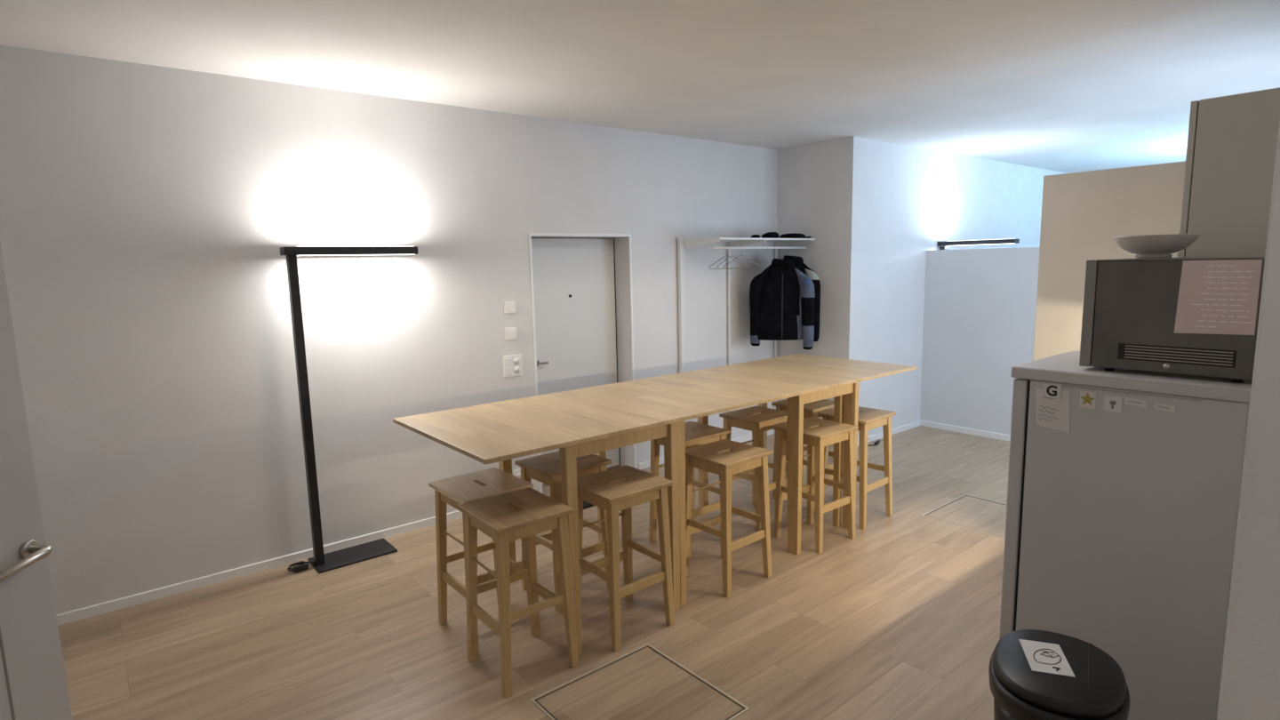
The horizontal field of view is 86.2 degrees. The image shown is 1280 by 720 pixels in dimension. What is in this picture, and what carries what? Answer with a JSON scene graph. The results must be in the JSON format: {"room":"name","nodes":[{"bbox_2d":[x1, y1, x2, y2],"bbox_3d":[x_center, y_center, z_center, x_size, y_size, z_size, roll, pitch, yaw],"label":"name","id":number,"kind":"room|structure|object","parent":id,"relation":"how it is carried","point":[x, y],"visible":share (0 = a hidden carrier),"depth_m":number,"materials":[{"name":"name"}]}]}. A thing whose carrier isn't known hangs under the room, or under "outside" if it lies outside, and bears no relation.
{"room":"common room","nodes":[
{"label":"common room","id":0,"kind":"room"},
{"bbox_2d":[0,44,777,614],"bbox_3d":[-1.132,-0.342,5.138,6.569,2.890,0.300,-8,10,-39],"label":"wall","id":1,"kind":"structure","parent":0,"point":[148,212],"depth_m":4.09,"materials":[{"name":"paint"}]},
{"bbox_2d":[56,489,536,625],"bbox_3d":[-2.103,1.227,4.322,3.354,0.055,0.012,-8,10,-39],"label":"baseboard","id":2,"kind":"structure","parent":1,"relation":"attached to","point":[115,604],"depth_m":4.06,"materials":[{"name":"white"}]},
{"bbox_2d":[503,300,515,313],"bbox_3d":[-0.964,-0.391,5.063,0.091,0.091,0.019,-8,10,-39],"label":"light switch","id":3,"kind":"object","parent":1,"relation":"attached to","point":[509,307],"visible":1,"depth_m":5.05,"materials":[{"name":"white plastic"}]},
{"bbox_2d":[504,327,516,340],"bbox_3d":[-0.960,-0.195,5.091,0.091,0.093,0.019,-8,10,-39],"label":"light switch","id":4,"kind":"object","parent":1,"relation":"attached to","point":[510,333],"visible":1,"depth_m":5.08,"materials":[{"name":"white plastic"}]},
{"bbox_2d":[502,354,522,377],"bbox_3d":[-0.954,0.045,5.126,0.158,0.160,0.018,-8,10,-39],"label":"wall socket","id":5,"kind":"object","parent":1,"relation":"attached to","point":[512,364],"visible":1,"depth_m":5.12,"materials":[{"name":"white plastic"}]},
{"bbox_2d":[513,357,519,365],"bbox_3d":[-0.924,0.009,5.137,0.056,0.056,0.003,-8,10,-39],"label":"socket","id":6,"kind":"object","parent":5,"relation":"attached to","point":[516,360],"depth_m":5.14,"materials":[{"name":"grey plastic"}]},
{"bbox_2d":[513,366,520,373],"bbox_3d":[-0.923,0.074,5.146,0.056,0.056,0.003,-8,10,-39],"label":"socket","id":7,"kind":"object","parent":5,"relation":"attached to","point":[516,369],"depth_m":5.14,"materials":[{"name":"grey plastic"}]},
{"bbox_2d":[513,469,520,478],"bbox_3d":[-0.926,0.885,5.252,0.090,0.090,0.018,-8,10,-39],"label":"wall socket","id":8,"kind":"object","parent":1,"relation":"attached to","point":[517,473],"visible":0.46,"depth_m":5.23,"materials":[{"name":"white plastic"}]},
{"bbox_2d":[531,238,620,484],"bbox_3d":[-0.549,0.001,5.712,0.940,2.002,0.106,-8,10,-39],"label":"door","id":9,"kind":"structure","parent":1,"relation":"in","point":[574,287],"depth_m":5.69,"materials":[{"name":"white wood"}]},
{"bbox_2d":[528,232,636,493],"bbox_3d":[-0.432,0.010,5.561,0.982,2.044,0.008,-8,10,-39],"label":"door frame","id":10,"kind":"structure","parent":1,"relation":"attached to","point":[530,235],"depth_m":5.35,"materials":[{"name":"white wood"}]},
{"bbox_2d":[638,429,773,469],"bbox_3d":[0.716,0.841,6.613,1.877,0.055,0.012,-8,10,-39],"label":"baseboard","id":11,"kind":"structure","parent":1,"relation":"attached to","point":[647,464],"depth_m":6.80,"materials":[{"name":"white"}]},
{"bbox_2d":[677,232,815,440],"bbox_3d":[1.054,-0.144,6.402,1.367,2.049,0.554,-8,10,-39],"label":"coat rack","id":12,"kind":"object","parent":1,"relation":"attached to","point":[735,241],"depth_m":6.17,"materials":[{"name":"white metal"}]},
{"bbox_2d":[708,244,744,269],"bbox_3d":[0.748,-0.893,5.914,0.006,0.211,0.406,-9,11,-42],"label":"clothes hanger","id":13,"kind":"object","parent":12,"relation":"hanging from","point":[725,244],"visible":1,"depth_m":5.91,"materials":[{"name":"silver metal"}]},
{"bbox_2d":[716,244,748,268],"bbox_3d":[0.802,-0.900,5.957,0.006,0.211,0.406,-7,10,-36],"label":"clothes hanger","id":14,"kind":"object","parent":12,"relation":"hanging from","point":[731,244],"visible":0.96,"depth_m":5.95,"materials":[{"name":"silver metal"}]},
{"bbox_2d":[723,244,760,268],"bbox_3d":[0.894,-0.913,6.033,0.406,0.211,0.006,6,11,43],"label":"clothes hanger","id":15,"kind":"object","parent":12,"relation":"hanging from","point":[740,244],"visible":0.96,"depth_m":6.01,"materials":[{"name":"silver metal"}]},
{"bbox_2d":[683,237,815,241],"bbox_3d":[1.026,-1.105,6.297,1.304,0.018,0.454,-8,10,-39],"label":"shelf","id":16,"kind":"object","parent":12,"relation":"attached to","point":[716,239],"depth_m":6.06,"materials":[{"name":"white metal"}]},
{"bbox_2d":[751,234,759,238],"bbox_3d":[1.051,-1.126,6.247,0.082,0.035,0.146,5,10,39],"label":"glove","id":17,"kind":"object","parent":12,"relation":"on","point":[753,236],"visible":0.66,"depth_m":6.21,"materials":[{"name":"black fabric"}]},
{"bbox_2d":[761,232,778,238],"bbox_3d":[1.217,-1.162,6.375,0.131,0.062,0.195,7,11,44],"label":"scarf","id":18,"kind":"object","parent":12,"relation":"on","point":[770,235],"visible":0.84,"depth_m":6.31,"materials":[{"name":"black fabric"}]},
{"bbox_2d":[58,425,1009,719],"bbox_3d":[3.321,1.237,4.016,11.700,0.120,8.100,-8,10,-39],"label":"floor","id":19,"kind":"structure","parent":0,"point":[898,620],"depth_m":3.38,"materials":[{"name":"brown wood"}]},
{"bbox_2d":[280,246,418,573],"bbox_3d":[-1.782,0.276,4.262,0.907,1.942,0.255,-8,10,-39],"label":"floor lamp","id":20,"kind":"object","parent":19,"relation":"on","point":[322,562],"visible":1,"depth_m":4.11,"materials":[{"name":"black metal"}]},
{"bbox_2d":[296,254,413,255],"bbox_3d":[-1.728,-0.644,4.191,0.685,0.003,0.060,-8,10,-39],"label":"diffuser","id":21,"kind":"object","parent":20,"relation":"attached to","point":[330,254],"depth_m":4.15,"materials":[{"name":"white plastic"}]},
{"bbox_2d":[428,467,533,650],"bbox_3d":[-0.779,0.975,3.428,0.370,0.745,0.390,-8,10,-39],"label":"bar stool","id":22,"kind":"object","parent":19,"relation":"on","point":[458,490],"visible":0.66,"depth_m":3.40,"materials":[{"name":"brown wood"}]},
{"bbox_2d":[457,487,578,698],"bbox_3d":[-0.546,1.019,3.084,0.370,0.745,0.390,-8,10,-38],"label":"bar stool","id":23,"kind":"object","parent":19,"relation":"on","point":[525,513],"visible":1,"depth_m":3.02,"materials":[{"name":"brown wood"}]},
{"bbox_2d":[514,450,612,612],"bbox_3d":[-0.410,0.917,3.785,0.390,0.745,0.370,-8,11,-40],"label":"bar stool","id":24,"kind":"object","parent":19,"relation":"on","point":[545,468],"visible":0.56,"depth_m":3.68,"materials":[{"name":"brown wood"}]},
{"bbox_2d":[392,378,760,655],"bbox_3d":[-0.296,0.773,3.777,1.691,1.026,1.045,-8,10,-39],"label":"bar table","id":25,"kind":"object","parent":19,"relation":"on","point":[597,420],"visible":0.83,"depth_m":3.48,"materials":[{"name":"brown wood"}]},
{"bbox_2d":[560,496,594,509],"bbox_3d":[-0.250,1.040,5.506,0.820,0.012,0.440,-8,10,-39],"label":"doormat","id":26,"kind":"object","parent":19,"relation":"on","point":[586,504],"visible":0.02,"depth_m":5.14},
{"bbox_2d":[576,464,674,651],"bbox_3d":[-0.095,0.962,3.413,0.390,0.745,0.370,-8,10,-39],"label":"bar stool","id":27,"kind":"object","parent":19,"relation":"on","point":[622,488],"visible":0.91,"depth_m":3.34,"materials":[{"name":"brown wood"}]},
{"bbox_2d":[530,643,749,719],"bbox_3d":[-0.006,1.419,2.820,0.642,0.003,0.639,-8,10,-39],"label":"floor hatch","id":28,"kind":"object","parent":19,"relation":"on","point":[536,702],"visible":1,"depth_m":2.96,"materials":[{"name":"silver metal"}]},
{"bbox_2d":[648,421,730,558],"bbox_3d":[0.313,0.815,4.392,0.390,0.745,0.370,-8,10,-38],"label":"bar stool","id":29,"kind":"object","parent":19,"relation":"on","point":[696,434],"visible":0.4,"depth_m":4.35,"materials":[{"name":"brown wood"}]},
{"bbox_2d":[685,439,773,598],"bbox_3d":[0.488,0.880,3.902,0.390,0.745,0.370,-8,10,-40],"label":"bar stool","id":30,"kind":"object","parent":19,"relation":"on","point":[724,458],"visible":0.98,"depth_m":3.82,"materials":[{"name":"brown wood"}]},
{"bbox_2d":[719,405,787,529],"bbox_3d":[0.828,0.742,4.823,0.390,0.745,0.370,-8,10,-39],"label":"bar stool","id":31,"kind":"object","parent":19,"relation":"on","point":[757,420],"visible":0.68,"depth_m":4.70,"materials":[{"name":"brown wood"}]},
{"bbox_2d":[643,353,917,554],"bbox_3d":[1.012,0.594,4.840,1.691,1.026,1.045,-8,10,-39],"label":"bar table","id":32,"kind":"object","parent":19,"relation":"on","point":[801,379],"visible":0.9,"depth_m":4.51,"materials":[{"name":"brown wood"}]},
{"bbox_2d":[771,399,833,509],"bbox_3d":[1.263,0.684,5.164,0.390,0.745,0.370,-8,11,-40],"label":"bar stool","id":33,"kind":"object","parent":19,"relation":"on","point":[812,409],"visible":0.27,"depth_m":5.09,"materials":[{"name":"brown wood"}]},
{"bbox_2d":[773,416,858,553],"bbox_3d":[1.132,0.792,4.425,0.390,0.745,0.370,-8,10,-38],"label":"bar stool","id":34,"kind":"object","parent":19,"relation":"on","point":[818,434],"visible":0.96,"depth_m":4.37,"materials":[{"name":"brown wood"}]},
{"bbox_2d":[817,406,895,529],"bbox_3d":[1.510,0.732,4.787,0.390,0.745,0.370,-8,11,-41],"label":"bar stool","id":35,"kind":"object","parent":19,"relation":"on","point":[869,419],"visible":0.56,"depth_m":4.70,"materials":[{"name":"brown wood"}]},
{"bbox_2d":[867,440,879,446],"bbox_3d":[2.299,0.809,6.680,0.257,0.026,0.066,-9,11,-43],"label":"connector","id":36,"kind":"object","parent":19,"relation":"on","point":[876,443],"visible":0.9,"depth_m":6.64,"materials":[{"name":"black plastic"}]},
{"bbox_2d":[921,494,1006,538],"bbox_3d":[2.433,1.088,4.772,0.650,0.003,0.635,-8,10,-39],"label":"floor hatch","id":37,"kind":"object","parent":19,"relation":"on","point":[958,498],"visible":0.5,"depth_m":4.87,"materials":[{"name":"silver metal"}]},
{"bbox_2d":[937,238,1019,249],"bbox_3d":[3.459,-0.254,7.118,0.240,1.960,0.780,-8,10,-39],"label":"floor lamp","id":38,"kind":"object","parent":19,"relation":"on","point":[943,245],"visible":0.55,"depth_m":6.94,"materials":[{"name":"black metal"}]},
{"bbox_2d":[988,629,1129,719],"bbox_3d":[1.194,1.179,1.990,0.370,0.657,0.416,0,8,8],"label":"waste bin","id":39,"kind":"object","parent":19,"relation":"on","point":[1034,674],"visible":1,"depth_m":1.88,"materials":[{"name":"black plastic"}]},
{"bbox_2d":[999,350,1252,719],"bbox_3d":[1.827,0.712,2.544,0.612,1.397,0.673,-8,10,-39],"label":"refrigerator","id":40,"kind":"object","parent":19,"relation":"on","point":[1121,527],"visible":0.63,"depth_m":2.28,"materials":[{"name":"metal"}]},
{"bbox_2d":[1042,384,1061,399],"bbox_3d":[1.455,0.113,2.415,0.005,0.053,0.055,-8,10,-39],"label":"magnet","id":41,"kind":"object","parent":40,"relation":"attached to","point":[1051,391],"visible":1,"depth_m":2.41,"materials":[{"name":"white paper"}]},
{"bbox_2d":[1035,388,1069,432],"bbox_3d":[1.461,0.176,2.423,0.003,0.150,0.117,-8,10,-39],"label":"paper","id":42,"kind":"object","parent":40,"relation":"attached to","point":[1054,414],"visible":1,"depth_m":2.42,"materials":[{"name":"white paper"}]},
{"bbox_2d":[1079,390,1096,409],"bbox_3d":[1.527,0.136,2.333,0.004,0.060,0.049,-8,10,-39],"label":"magnet","id":43,"kind":"object","parent":40,"relation":"attached to","point":[1087,400],"visible":1,"depth_m":2.33,"materials":[{"name":"white paper"}]},
{"bbox_2d":[1103,394,1122,412],"bbox_3d":[1.575,0.146,2.277,0.004,0.052,0.055,-8,10,-39],"label":"magnet","id":44,"kind":"object","parent":40,"relation":"attached to","point":[1111,404],"visible":1,"depth_m":2.28,"materials":[{"name":"white paper"}]},
{"bbox_2d":[1110,400,1116,408],"bbox_3d":[1.573,0.149,2.277,0.001,0.026,0.017,-8,10,-39],"label":"print","id":45,"kind":"object","parent":44,"relation":"attached to","point":[1113,404],"depth_m":2.28,"materials":[{"name":"grey"}]},
{"bbox_2d":[1124,396,1147,407],"bbox_3d":[1.615,0.138,2.227,0.003,0.028,0.063,-8,10,-39],"label":"label","id":46,"kind":"object","parent":40,"relation":"attached to","point":[1140,403],"visible":1,"depth_m":2.23,"materials":[{"name":"white paper"}]},
{"bbox_2d":[1154,402,1175,412],"bbox_3d":[1.664,0.151,2.169,0.003,0.025,0.056,-8,10,-39],"label":"label","id":47,"kind":"object","parent":40,"relation":"attached to","point":[1158,406],"visible":1,"depth_m":2.17,"materials":[{"name":"white paper"}]},
{"bbox_2d":[1079,256,1264,382],"bbox_3d":[1.865,-0.159,2.349,0.486,0.381,0.458,-8,10,-39],"label":"microwave","id":48,"kind":"object","parent":40,"relation":"on","point":[1130,306],"visible":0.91,"depth_m":2.23,"materials":[{"name":"grey metal"}]},
{"bbox_2d":[1112,233,1199,258],"bbox_3d":[1.768,-0.389,2.352,0.240,0.077,0.240,4,10,33],"label":"bowl","id":49,"kind":"object","parent":48,"relation":"on","point":[1148,246],"visible":0.99,"depth_m":2.28,"materials":[{"name":"ceramic"}]},
{"bbox_2d":[1174,259,1262,335],"bbox_3d":[1.759,-0.190,2.089,0.002,0.228,0.193,-8,10,-39],"label":"notice sheet","id":50,"kind":"object","parent":48,"relation":"attached to","point":[1216,297],"visible":1,"depth_m":2.08,"materials":[{"name":"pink paper"}]},
{"bbox_2d":[0,0,1279,173],"bbox_3d":[3.254,-1.742,3.595,11.700,0.120,8.100,-8,10,-39],"label":"ceiling","id":51,"kind":"structure","parent":0,"point":[1068,86],"depth_m":3.68,"materials":[{"name":"paint"}]},
{"bbox_2d":[776,136,1066,439],"bbox_3d":[3.705,-0.900,8.325,5.251,2.890,0.860,-8,10,-39],"label":"wall","id":52,"kind":"structure","parent":0,"point":[873,210],"depth_m":6.76,"materials":[{"name":"paint"}]},
{"bbox_2d":[857,420,919,445],"bbox_3d":[2.508,0.751,6.966,1.351,0.055,0.012,-8,10,-39],"label":"baseboard","id":53,"kind":"structure","parent":52,"relation":"attached to","point":[912,425],"depth_m":7.08,"materials":[{"name":"white"}]},
{"bbox_2d":[920,247,1039,440],"bbox_3d":[3.788,-0.111,6.377,0.092,1.868,2.379,-8,10,-39],"label":"wall","id":54,"kind":"structure","parent":0,"point":[980,304],"depth_m":6.84,"materials":[{"name":"white paint"}]},
{"bbox_2d":[1032,160,1185,360],"bbox_3d":[2.849,0.103,3.648,0.150,2.250,1.350,-8,10,-39],"label":"wall","id":55,"kind":"structure","parent":0,"point":[1082,212],"depth_m":3.83,"materials":[{"name":"white paint"}]},
{"bbox_2d":[1216,119,1279,719],"bbox_3d":[2.410,0.294,0.073,1.150,2.890,3.393,-8,10,-39],"label":"wall","id":56,"kind":"structure","parent":0,"point":[1250,683],"depth_m":1.00,"materials":[{"name":"paint"}]},
{"bbox_3d":[4.993,-0.369,4.357,8.350,2.890,0.200,-8,10,-39],"label":"wall","id":57,"kind":"structure","parent":0,"visible":0},
{"bbox_2d":[1177,87,1279,256],"bbox_3d":[2.616,-0.554,2.775,1.155,0.885,0.429,-8,10,-39],"label":"upper cabinet","id":58,"kind":"object","parent":57,"relation":"attached to","point":[1232,140],"visible":0.59,"depth_m":2.45,"materials":[{"name":"grey"}]},
{"bbox_3d":[-1.043,0.374,0.055,0.180,2.890,7.739,-8,10,-39],"label":"wall","id":59,"kind":"structure","parent":0,"visible":0},
{"bbox_2d":[0,242,71,719],"bbox_3d":[-1.666,0.615,1.524,0.115,2.010,0.900,-2,8,-3],"label":"door","id":60,"kind":"structure","parent":59,"relation":"in","point":[33,681],"depth_m":1.88,"materials":[{"name":"grey paint"}]},
{"label":"clothes hanger","id":61,"kind":"object","parent":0,"visible":0},
{"bbox_2d":[749,258,815,349],"bbox_3d":[1.329,-0.523,6.409,0.598,0.848,0.190,1,8,17],"label":"jacket","id":62,"kind":"object","parent":61,"relation":"hanging from","point":[781,297],"visible":1,"depth_m":6.34,"materials":[{"name":"black fabric"}]},
{"bbox_2d":[783,255,820,341],"bbox_3d":[1.451,-0.588,6.544,0.532,0.820,0.162,1,8,16],"label":"jacket","id":63,"kind":"object","parent":61,"relation":"hanging from","point":[798,261],"visible":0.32,"depth_m":6.43,"materials":[{"name":"black fabric"}]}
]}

